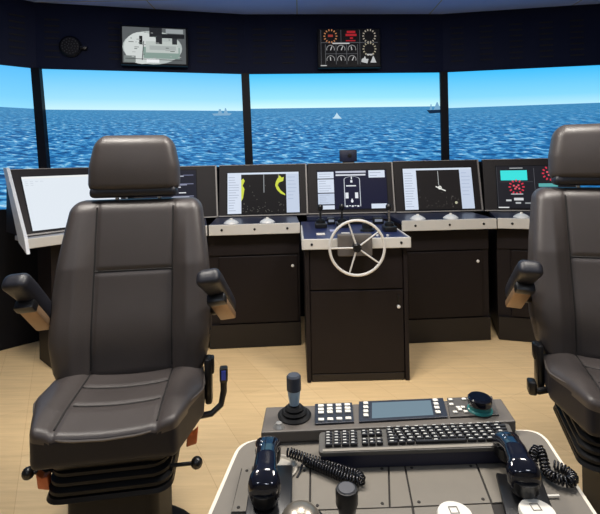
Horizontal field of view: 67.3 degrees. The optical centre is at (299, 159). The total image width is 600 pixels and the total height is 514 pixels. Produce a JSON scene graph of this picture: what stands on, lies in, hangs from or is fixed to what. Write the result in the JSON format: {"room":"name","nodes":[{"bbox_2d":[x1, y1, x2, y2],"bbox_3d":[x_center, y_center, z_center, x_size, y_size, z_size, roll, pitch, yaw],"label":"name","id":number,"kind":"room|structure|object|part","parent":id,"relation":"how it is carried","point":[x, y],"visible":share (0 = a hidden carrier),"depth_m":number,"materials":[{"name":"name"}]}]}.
{"room":"control cabin","nodes":[
{"label":"control cabin","id":0,"kind":"room"},
{"bbox_2d":[0,0,38,350],"bbox_3d":[-2.674,0.104,3.105,1.525,2.698,0.104,-1,0,-43],"label":"wall","id":1,"kind":"structure","parent":0,"point":[15,330],"depth_m":3.49,"materials":[{"name":"black"}]},
{"bbox_2d":[0,65,38,208],"bbox_3d":[-2.657,-0.167,3.109,1.558,1.100,0.049,-1,0,-43],"label":"wall panel","id":2,"kind":"object","parent":1,"relation":"attached to","point":[18,145],"visible":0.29,"depth_m":3.50,"materials":[{"name":"blue glass"}]},
{"bbox_2d":[35,2,244,73],"bbox_3d":[-1.309,-1.008,3.837,1.665,0.528,0.104,-1,0,-14],"label":"wall","id":3,"kind":"structure","parent":0,"point":[216,41],"depth_m":3.74,"materials":[{"name":"black"}]},
{"bbox_2d":[30,67,50,167],"bbox_3d":[-2.054,-0.171,3.595,0.137,1.124,0.050,-1,0,0],"label":"trim","id":4,"kind":"structure","parent":3,"relation":"attached to","point":[42,142],"depth_m":3.57,"materials":[{"name":"black metal"}]},
{"bbox_2d":[59,36,87,56],"bbox_3d":[-1.830,-0.915,3.637,0.210,0.170,0.040,-1,0,-14],"label":"speaker","id":5,"kind":"object","parent":3,"relation":"attached to","point":[69,46],"visible":1,"depth_m":3.62},
{"bbox_2d":[120,25,187,66],"bbox_3d":[-1.212,-0.945,3.770,0.537,0.326,0.092,-1,0,-14],"label":"monitor","id":6,"kind":"object","parent":3,"relation":"attached to","point":[156,46],"visible":1,"depth_m":3.73,"materials":[{"name":"black"}]},
{"bbox_2d":[40,0,581,13],"bbox_3d":[-0.026,-1.299,0.700,8.200,0.003,7.600,-1,0,0],"label":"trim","id":7,"kind":"structure","parent":3,"relation":"attached to","point":[121,0],"depth_m":3.60,"materials":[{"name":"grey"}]},
{"bbox_2d":[0,312,581,513],"bbox_3d":[0.029,1.440,0.700,8.400,0.080,7.800,-1,0,0],"label":"floor","id":8,"kind":"structure","parent":0,"point":[498,368],"depth_m":2.69,"materials":[{"name":"brown wood"}]},
{"bbox_2d":[3,168,63,367],"bbox_3d":[-1.585,0.736,3.237,0.469,1.383,0.810,-1,0,42],"label":"console","id":9,"kind":"object","parent":8,"relation":"on","point":[48,246],"visible":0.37,"depth_m":3.08,"materials":[{"name":"grey"}]},
{"bbox_3d":[-1.849,0.318,2.937,0.448,0.536,0.021,-1,0,42],"label":"panel","id":10,"kind":"part","parent":9,"relation":"part of","materials":[{"name":"white plastic"}]},
{"bbox_2d":[6,167,127,236],"bbox_3d":[-1.658,0.277,3.295,0.357,0.441,0.765,-1,0,42],"label":"monitor","id":11,"kind":"object","parent":9,"relation":"on","point":[46,197],"visible":0.51,"depth_m":3.12,"materials":[{"name":"silver metal"}]},
{"bbox_2d":[21,175,120,230],"bbox_3d":[-1.613,0.286,3.262,0.212,0.350,0.646,-1,0,42],"label":"picture","id":12,"kind":"object","parent":11,"relation":"attached to","point":[48,200],"depth_m":3.13},
{"bbox_2d":[1,135,235,513],"bbox_3d":[-0.624,0.654,1.636,0.770,1.518,0.661,-1,0,-5],"label":"chair","id":13,"kind":"object","parent":8,"relation":"on","point":[136,294],"visible":1,"depth_m":1.70,"materials":[{"name":"black leather"}]},
{"bbox_3d":[-0.964,0.499,1.611,0.085,0.224,0.220,-1,0,-1],"label":"armrest","id":14,"kind":"part","parent":13,"relation":"part of","materials":[{"name":"black plastic"}]},
{"bbox_3d":[-0.859,0.989,1.425,0.038,0.038,0.037,-1,0,-8],"label":"ball knob","id":15,"kind":"part","parent":13,"relation":"part of","materials":[{"name":"black plastic"}]},
{"bbox_3d":[-0.805,0.988,1.432,0.095,0.012,0.012,-1,0,-8],"label":"lever","id":16,"kind":"part","parent":13,"relation":"part of","materials":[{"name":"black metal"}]},
{"bbox_3d":[-0.615,1.030,1.575,0.380,0.020,0.410,-1,0,-8],"label":"plate","id":17,"kind":"part","parent":13,"relation":"part of","materials":[{"name":"black rubber"}]},
{"bbox_3d":[-0.618,0.848,1.575,0.556,0.134,0.460,-1,0,-8],"label":"seat","id":18,"kind":"part","parent":13,"relation":"part of","materials":[{"name":"brown leather"}]},
{"bbox_3d":[-0.658,0.501,1.808,0.592,0.675,0.288,-1,0,-8],"label":"backrest","id":19,"kind":"part","parent":13,"relation":"part of","materials":[{"name":"brown leather"}]},
{"bbox_3d":[-0.389,0.983,1.455,0.095,0.012,0.012,-1,0,-8],"label":"lever","id":20,"kind":"part","parent":13,"relation":"part of","materials":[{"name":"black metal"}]},
{"bbox_3d":[-0.335,0.982,1.463,0.038,0.038,0.037,-1,0,-8],"label":"ball knob","id":21,"kind":"part","parent":13,"relation":"part of","materials":[{"name":"black plastic"}]},
{"bbox_3d":[-0.304,0.486,1.654,0.087,0.218,0.246,-1,0,7],"label":"armrest","id":22,"kind":"part","parent":13,"relation":"part of","materials":[{"name":"black plastic"}]},
{"bbox_2d":[208,215,300,348],"bbox_3d":[-0.352,0.918,3.602,0.686,0.970,0.605,-1,0,-3],"label":"console","id":23,"kind":"object","parent":8,"relation":"on","point":[257,257],"visible":0.93,"depth_m":3.39,"materials":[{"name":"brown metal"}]},
{"bbox_3d":[-0.347,0.635,3.398,0.683,0.155,0.011,-1,0,-4],"label":"panel","id":24,"kind":"part","parent":23,"relation":"part of","materials":[{"name":"black wood"}]},
{"bbox_3d":[-0.309,0.971,3.395,0.585,0.499,0.018,-1,0,-3],"label":"door","id":25,"kind":"part","parent":23,"relation":"part of","materials":[{"name":"black wood"}]},
{"bbox_2d":[219,164,307,216],"bbox_3d":[-0.312,0.253,3.851,0.745,0.431,0.183,-1,0,-4],"label":"monitor","id":26,"kind":"object","parent":23,"relation":"on","point":[260,189],"visible":1,"depth_m":3.80,"materials":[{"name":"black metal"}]},
{"bbox_2d":[228,172,299,213],"bbox_3d":[-0.308,0.275,3.799,0.601,0.338,0.068,-1,0,-3],"label":"picture","id":27,"kind":"object","parent":26,"relation":"attached to","point":[248,192],"depth_m":3.80,"materials":[{"name":"black glass"}]},
{"bbox_2d":[301,204,410,382],"bbox_3d":[0.353,0.847,3.132,0.679,1.085,0.983,-1,0,-1],"label":"stand","id":28,"kind":"object","parent":8,"relation":"on","point":[356,312],"visible":1,"depth_m":2.84,"materials":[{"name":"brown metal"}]},
{"bbox_3d":[0.050,0.962,2.845,0.026,0.866,0.040,-1,0,-1],"label":"corner post","id":29,"kind":"part","parent":28,"relation":"part of","materials":[{"name":"black wood"}]},
{"bbox_3d":[0.151,0.474,3.288,0.085,0.036,0.110,-1,0,-1],"label":"thruster lever","id":30,"kind":"part","parent":28,"relation":"part of","materials":[{"name":"black plastic"}]},
{"bbox_3d":[0.308,0.471,3.294,0.085,0.036,0.110,-1,0,-1],"label":"thruster lever","id":31,"kind":"part","parent":28,"relation":"part of","materials":[{"name":"black plastic"}]},
{"bbox_2d":[306,213,386,221],"bbox_3d":[0.390,0.923,3.856,0.650,0.931,0.380,-1,0,-1],"label":"shelf","id":32,"kind":"object","parent":28,"relation":"attached to","point":[368,216],"visible":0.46,"depth_m":3.68,"materials":[{"name":"black plastic"}]},
{"bbox_2d":[307,162,395,214],"bbox_3d":[0.433,0.238,3.885,0.735,0.431,0.183,-1,0,-1],"label":"monitor","id":33,"kind":"object","parent":32,"relation":"on","point":[362,187],"visible":0.95,"depth_m":3.84,"materials":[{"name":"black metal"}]},
{"bbox_2d":[339,150,356,162],"bbox_3d":[0.418,-0.031,3.916,0.148,0.115,0.052,-1,0,0],"label":"sensor box","id":34,"kind":"object","parent":33,"relation":"on","point":[346,156],"visible":1,"depth_m":3.90,"materials":[{"name":"black plastic"}]},
{"bbox_2d":[317,170,387,208],"bbox_3d":[0.446,0.250,3.835,0.588,0.323,0.065,-1,0,-1],"label":"screen","id":35,"kind":"object","parent":33,"relation":"attached to","point":[355,189],"depth_m":3.84,"materials":[{"name":"blue"}]},
{"bbox_3d":[0.354,0.685,2.851,0.585,0.254,0.025,-1,0,-1],"label":"panel","id":36,"kind":"part","parent":28,"relation":"part of","materials":[{"name":"black wood"}]},
{"bbox_3d":[0.362,1.080,2.850,0.585,0.516,0.027,-1,0,-1],"label":"door","id":37,"kind":"part","parent":28,"relation":"part of","materials":[{"name":"black wood"}]},
{"bbox_3d":[0.368,1.366,2.852,0.585,0.046,0.024,-1,0,-1],"label":"rail","id":38,"kind":"part","parent":28,"relation":"part of","materials":[{"name":"black wood"}]},
{"bbox_3d":[0.462,0.458,3.091,0.100,0.056,0.100,-1,0,-1],"label":"rotary knob","id":39,"kind":"part","parent":28,"relation":"part of","materials":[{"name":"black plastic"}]},
{"bbox_3d":[0.609,0.465,3.073,0.085,0.036,0.110,-1,0,-1],"label":"telegraph lever","id":40,"kind":"part","parent":28,"relation":"part of","materials":[{"name":"black plastic"}]},
{"bbox_3d":[0.669,0.950,2.852,0.026,0.866,0.040,-1,0,-1],"label":"corner post","id":41,"kind":"part","parent":28,"relation":"part of","materials":[{"name":"black wood"}]},
{"bbox_2d":[208,430,596,513],"bbox_3d":[0.184,1.009,0.787,0.783,0.768,0.573,-1,0,0],"label":"desk","id":42,"kind":"object","parent":8,"relation":"on","point":[396,489],"depth_m":0.88,"materials":[{"name":"beige"}]},
{"bbox_3d":[-0.053,0.648,0.891,0.147,0.003,0.118,-1,0,0],"label":"panel plate","id":43,"kind":"part","parent":42,"relation":"part of","materials":[{"name":"grey metal"}]},
{"bbox_2d":[245,454,297,513],"bbox_3d":[-0.053,0.645,0.897,0.096,0.011,0.178,-1,0,0],"label":"cradle","id":44,"kind":"object","parent":42,"relation":"on","point":[285,466],"visible":0.47,"depth_m":0.88,"materials":[{"name":"black plastic"}]},
{"bbox_2d":[248,436,280,510],"bbox_3d":[-0.066,0.604,0.890,0.062,0.066,0.158,-1,0,0],"label":"telephone handset","id":45,"kind":"object","parent":44,"relation":"on","point":[264,485],"visible":1,"depth_m":0.83,"materials":[{"name":"black plastic"}]},
{"bbox_2d":[282,500,321,513],"bbox_3d":[0.001,0.630,0.797,0.092,0.038,0.092,-1,0,0],"label":"trackball","id":46,"kind":"object","parent":42,"relation":"on","point":[298,506],"visible":1,"depth_m":0.80,"materials":[{"name":"silver metal"}]},
{"bbox_2d":[286,447,365,486],"bbox_3d":[0.050,0.631,0.924,0.174,0.034,0.052,-1,0,19],"label":"coiled cord","id":47,"kind":"object","parent":42,"relation":"on","point":[336,470],"visible":0.95,"depth_m":0.92,"materials":[{"name":"black plastic"}]},
{"bbox_2d":[335,481,357,513],"bbox_3d":[0.082,0.608,0.782,0.044,0.080,0.044,-1,0,0],"label":"lever","id":48,"kind":"object","parent":42,"relation":"on","point":[346,492],"visible":1,"depth_m":0.77,"materials":[{"name":"black plastic"}]},
{"bbox_3d":[0.102,0.645,0.890,0.164,0.003,0.115,-1,0,0],"label":"panel plate","id":49,"kind":"part","parent":42,"relation":"part of","materials":[{"name":"grey metal"}]},
{"bbox_3d":[0.110,0.645,0.798,0.192,0.003,0.070,-1,0,0],"label":"panel plate","id":50,"kind":"part","parent":42,"relation":"part of","materials":[{"name":"grey metal"}]},
{"bbox_2d":[261,372,515,441],"bbox_3d":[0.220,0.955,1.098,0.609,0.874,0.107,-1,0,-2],"label":"control panel","id":51,"kind":"object","parent":42,"relation":"on","point":[294,422],"visible":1,"depth_m":1.08,"materials":[{"name":"grey"}]},
{"bbox_3d":[0.213,0.631,1.095,0.608,0.026,0.106,-1,0,-2],"label":"panel","id":52,"kind":"part","parent":51,"relation":"part of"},
{"bbox_3d":[0.426,0.611,1.118,0.138,0.004,0.090,-1,0,0],"label":"knob panel","id":53,"kind":"part","parent":51,"relation":"part of","materials":[{"name":"grey plastic"}]},
{"bbox_3d":[0.193,0.644,0.891,0.039,0.003,0.117,-1,0,6],"label":"panel plate","id":54,"kind":"part","parent":42,"relation":"part of","materials":[{"name":"grey metal"}]},
{"bbox_2d":[319,421,511,467],"bbox_3d":[0.258,0.618,0.979,0.439,0.041,0.084,-1,0,-3],"label":"keyboard","id":55,"kind":"object","parent":42,"relation":"on","point":[470,443],"visible":0.94,"depth_m":0.95,"materials":[{"name":"grey plastic"}]},
{"bbox_3d":[0.290,0.642,0.894,0.158,0.003,0.114,-1,0,0],"label":"panel plate","id":56,"kind":"part","parent":42,"relation":"part of","materials":[{"name":"grey metal"}]},
{"bbox_3d":[0.278,0.642,0.802,0.154,0.003,0.073,-1,0,0],"label":"panel plate","id":57,"kind":"part","parent":42,"relation":"part of","materials":[{"name":"grey metal"}]},
{"bbox_3d":[0.274,0.632,0.796,0.063,0.017,0.063,-1,0,0],"label":"round cap","id":58,"kind":"part","parent":42,"relation":"part of","materials":[{"name":"white plastic"}]},
{"bbox_3d":[0.397,0.639,0.896,0.060,0.003,0.118,-1,0,7],"label":"panel plate","id":59,"kind":"part","parent":42,"relation":"part of","materials":[{"name":"grey metal"}]},
{"bbox_2d":[496,473,559,513],"bbox_3d":[0.429,0.630,0.830,0.108,0.021,0.141,-1,0,15],"label":"cradle","id":60,"kind":"object","parent":42,"relation":"on","point":[510,501],"depth_m":0.83,"materials":[{"name":"black plastic"}]},
{"bbox_2d":[493,431,541,498],"bbox_3d":[0.424,0.590,0.893,0.062,0.064,0.146,-1,0,6],"label":"telephone handset","id":61,"kind":"object","parent":60,"relation":"on","point":[524,478],"visible":1,"depth_m":0.84,"materials":[{"name":"black plastic"}]},
{"bbox_3d":[0.422,0.629,0.799,0.063,0.017,0.063,-1,0,0],"label":"round cap","id":62,"kind":"part","parent":60,"relation":"part of","materials":[{"name":"white plastic"}]},
{"bbox_3d":[0.464,0.636,0.854,0.055,0.002,0.004,-1,0,-2],"label":"label strip","id":63,"kind":"part","parent":60,"relation":"part of","materials":[{"name":"white plastic"}]},
{"bbox_2d":[528,444,578,487],"bbox_3d":[0.509,0.616,0.908,0.058,0.042,0.092,-1,0,-43],"label":"coiled cord","id":64,"kind":"object","parent":42,"relation":"on","point":[569,477],"visible":0.93,"depth_m":0.90,"materials":[{"name":"black plastic"}]},
{"bbox_2d":[384,211,496,342],"bbox_3d":[1.094,0.889,3.631,0.725,0.970,0.605,-1,0,-3],"label":"console","id":65,"kind":"object","parent":8,"relation":"on","point":[447,257],"visible":0.9,"depth_m":3.41,"materials":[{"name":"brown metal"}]},
{"bbox_2d":[392,159,482,212],"bbox_3d":[1.171,0.221,3.883,0.738,0.436,0.183,-1,0,-2],"label":"monitor","id":66,"kind":"object","parent":65,"relation":"on","point":[430,185],"visible":1,"depth_m":3.84,"materials":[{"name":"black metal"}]},
{"bbox_2d":[403,167,474,209],"bbox_3d":[1.177,0.242,3.832,0.590,0.344,0.068,-1,0,-2],"label":"screen","id":67,"kind":"object","parent":66,"relation":"attached to","point":[424,188],"depth_m":3.83,"materials":[{"name":"black glass"}]},
{"bbox_3d":[1.087,0.606,3.426,0.700,0.155,0.011,-1,0,-3],"label":"panel","id":68,"kind":"part","parent":65,"relation":"part of","materials":[{"name":"black wood"}]},
{"bbox_3d":[1.101,0.943,3.422,0.575,0.499,0.018,-1,0,-3],"label":"door","id":69,"kind":"part","parent":65,"relation":"part of","materials":[{"name":"black wood"}]},
{"bbox_2d":[488,211,536,341],"bbox_3d":[1.908,0.873,3.547,0.720,0.970,0.605,-1,0,16],"label":"console","id":70,"kind":"object","parent":8,"relation":"on","point":[508,243],"visible":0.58,"depth_m":3.43,"materials":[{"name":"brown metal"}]},
{"bbox_3d":[1.844,0.591,3.351,0.705,0.155,0.011,-1,0,16],"label":"panel","id":71,"kind":"part","parent":70,"relation":"part of","materials":[{"name":"black wood"}]},
{"bbox_3d":[1.880,0.927,3.338,0.580,0.499,0.018,-1,0,16],"label":"door","id":72,"kind":"part","parent":70,"relation":"part of","materials":[{"name":"black wood"}]},
{"bbox_2d":[481,158,575,210],"bbox_3d":[1.919,0.206,3.797,0.720,0.436,0.183,-1,0,12],"label":"monitor","id":73,"kind":"object","parent":70,"relation":"on","point":[506,184],"visible":0.68,"depth_m":3.78,"materials":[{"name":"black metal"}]},
{"bbox_3d":[1.911,0.206,3.759,0.720,0.436,0.105,-1,0,12],"label":"trim","id":74,"kind":"part","parent":73,"relation":"part of","materials":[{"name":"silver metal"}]},
{"bbox_2d":[496,166,564,207],"bbox_3d":[1.916,0.223,3.745,0.518,0.344,0.070,-1,0,12],"label":"screen","id":75,"kind":"object","parent":73,"relation":"attached to","point":[515,185],"depth_m":3.76,"materials":[{"name":"black glass"}]},
{"bbox_2d":[505,123,599,513],"bbox_3d":[1.209,0.607,1.627,0.859,1.518,0.689,-1,0,17],"label":"chair","id":76,"kind":"object","parent":8,"relation":"on","point":[559,280],"visible":1,"depth_m":1.76,"materials":[{"name":"black leather"}]},
{"bbox_3d":[0.851,0.463,1.718,0.085,0.196,0.219,-1,0,9],"label":"armrest","id":77,"kind":"part","parent":76,"relation":"part of","materials":[{"name":"black plastic"}]},
{"bbox_3d":[1.238,0.453,1.800,0.592,0.675,0.288,-1,0,17],"label":"backrest","id":78,"kind":"part","parent":76,"relation":"part of","materials":[{"name":"brown leather"}]},
{"bbox_3d":[1.176,0.802,1.575,0.556,0.134,0.460,-1,0,17],"label":"seat","id":79,"kind":"part","parent":76,"relation":"part of","materials":[{"name":"brown leather"}]},
{"bbox_3d":[1.180,0.985,1.575,0.460,0.020,0.410,-1,0,17],"label":"plate","id":80,"kind":"part","parent":76,"relation":"part of","materials":[{"name":"black rubber"}]},
{"bbox_3d":[-0.925,0.948,3.524,0.395,0.934,0.605,-1,0,-13],"label":"console","id":81,"kind":"object","parent":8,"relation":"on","visible":0},
{"bbox_2d":[134,165,217,217],"bbox_3d":[-1.022,0.267,3.730,0.660,0.431,0.183,-1,0,-15],"label":"monitor","id":82,"kind":"object","parent":81,"relation":"on","point":[199,182],"visible":0.48,"depth_m":3.74,"materials":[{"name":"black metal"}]},
{"bbox_2d":[144,170,195,197],"bbox_3d":[-1.055,0.267,3.672,0.409,0.357,0.071,-1,0,-15],"label":"picture","id":83,"kind":"object","parent":82,"relation":"attached to","point":[187,187],"depth_m":3.72,"materials":[{"name":"black"}]},
{"bbox_3d":[-1.012,0.267,3.693,0.660,0.431,0.105,-1,0,-15],"label":"trim","id":84,"kind":"part","parent":82,"relation":"part of","materials":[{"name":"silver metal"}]},
{"bbox_2d":[128,162,489,285],"bbox_3d":[0.398,0.565,3.870,3.623,1.055,0.200,-1,0,-2],"label":"trim","id":85,"kind":"structure","parent":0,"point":[302,218],"depth_m":3.94,"materials":[{"name":"black"}]},
{"bbox_2d":[26,0,599,13],"bbox_3d":[-0.027,-1.340,0.700,8.400,0.080,7.800,-1,0,0],"label":"ceiling","id":86,"kind":"structure","parent":0,"point":[214,6],"depth_m":3.81,"materials":[{"name":"blue paint"}]},
{"bbox_2d":[244,14,442,315],"bbox_3d":[0.422,0.043,4.090,1.789,2.698,0.104,-1,0,-3],"label":"wall","id":87,"kind":"structure","parent":0,"point":[274,43],"depth_m":4.04,"materials":[{"name":"black"}]},
{"bbox_2d":[241,73,252,164],"bbox_3d":[-0.460,-0.203,3.995,0.094,1.124,0.050,-1,0,0],"label":"trim","id":88,"kind":"structure","parent":87,"relation":"attached to","point":[248,150],"depth_m":3.97,"materials":[{"name":"black metal"}]},
{"bbox_2d":[249,73,440,164],"bbox_3d":[0.417,-0.228,4.077,1.785,1.100,0.051,-1,0,-3],"label":"screen","id":89,"kind":"object","parent":87,"relation":"attached to","point":[384,117],"visible":0.72,"depth_m":4.05,"materials":[{"name":"blue glass"}]},
{"bbox_2d":[332,113,341,118],"bbox_3d":[0.332,-0.398,4.047,0.086,0.054,0.001,-1,0,-3],"label":"picture","id":90,"kind":"object","parent":89,"relation":"attached to","point":[336,116],"depth_m":4.05},
{"bbox_2d":[427,110,439,112],"bbox_3d":[1.217,-0.440,4.099,0.134,0.034,0.001,-1,0,-3],"label":"picture","id":91,"kind":"object","parent":89,"relation":"attached to","point":[430,111],"depth_m":4.10},
{"bbox_2d":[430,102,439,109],"bbox_3d":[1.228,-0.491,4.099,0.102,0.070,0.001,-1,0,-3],"label":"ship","id":92,"kind":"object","parent":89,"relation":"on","point":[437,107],"depth_m":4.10},
{"bbox_2d":[317,29,380,68],"bbox_3d":[0.432,-0.983,4.002,0.559,0.347,0.096,-1,0,-3],"label":"display","id":93,"kind":"object","parent":87,"relation":"attached to","point":[336,48],"visible":1,"depth_m":3.96,"materials":[{"name":"black"}]},
{"bbox_2d":[442,4,599,311],"bbox_3d":[2.191,0.007,4.010,1.753,2.698,0.104,-1,0,9],"label":"wall","id":94,"kind":"structure","parent":0,"point":[560,36],"depth_m":3.99,"materials":[{"name":"black"}]},
{"bbox_2d":[439,71,449,159],"bbox_3d":[1.312,-0.238,4.100,0.068,1.124,0.050,-1,0,0],"label":"trim","id":95,"kind":"structure","parent":94,"relation":"attached to","point":[443,75],"depth_m":4.08,"materials":[{"name":"black metal"}]},
{"bbox_2d":[448,65,599,186],"bbox_3d":[2.184,-0.264,3.998,1.749,1.100,0.049,-1,0,9],"label":"window","id":96,"kind":"structure","parent":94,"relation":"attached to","point":[510,113],"depth_m":4.01,"materials":[{"name":"blue"}]},
{"bbox_3d":[-1.274,0.886,3.848,1.635,1.080,0.478,-1,0,0],"label":"wall","id":97,"kind":"structure","parent":0,"visible":0},
{"bbox_2d":[42,69,244,197],"bbox_3d":[-1.289,-0.194,3.824,1.661,1.100,0.052,-1,0,-14],"label":"window","id":98,"kind":"structure","parent":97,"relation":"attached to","point":[201,113],"depth_m":3.80,"materials":[{"name":"blue glass"}]},
{"bbox_2d":[213,108,231,115],"bbox_3d":[-0.683,-0.421,3.948,0.173,0.066,0.001,-1,0,-14],"label":"ship","id":99,"kind":"object","parent":98,"relation":"attached to","point":[219,113],"depth_m":3.95}
]}

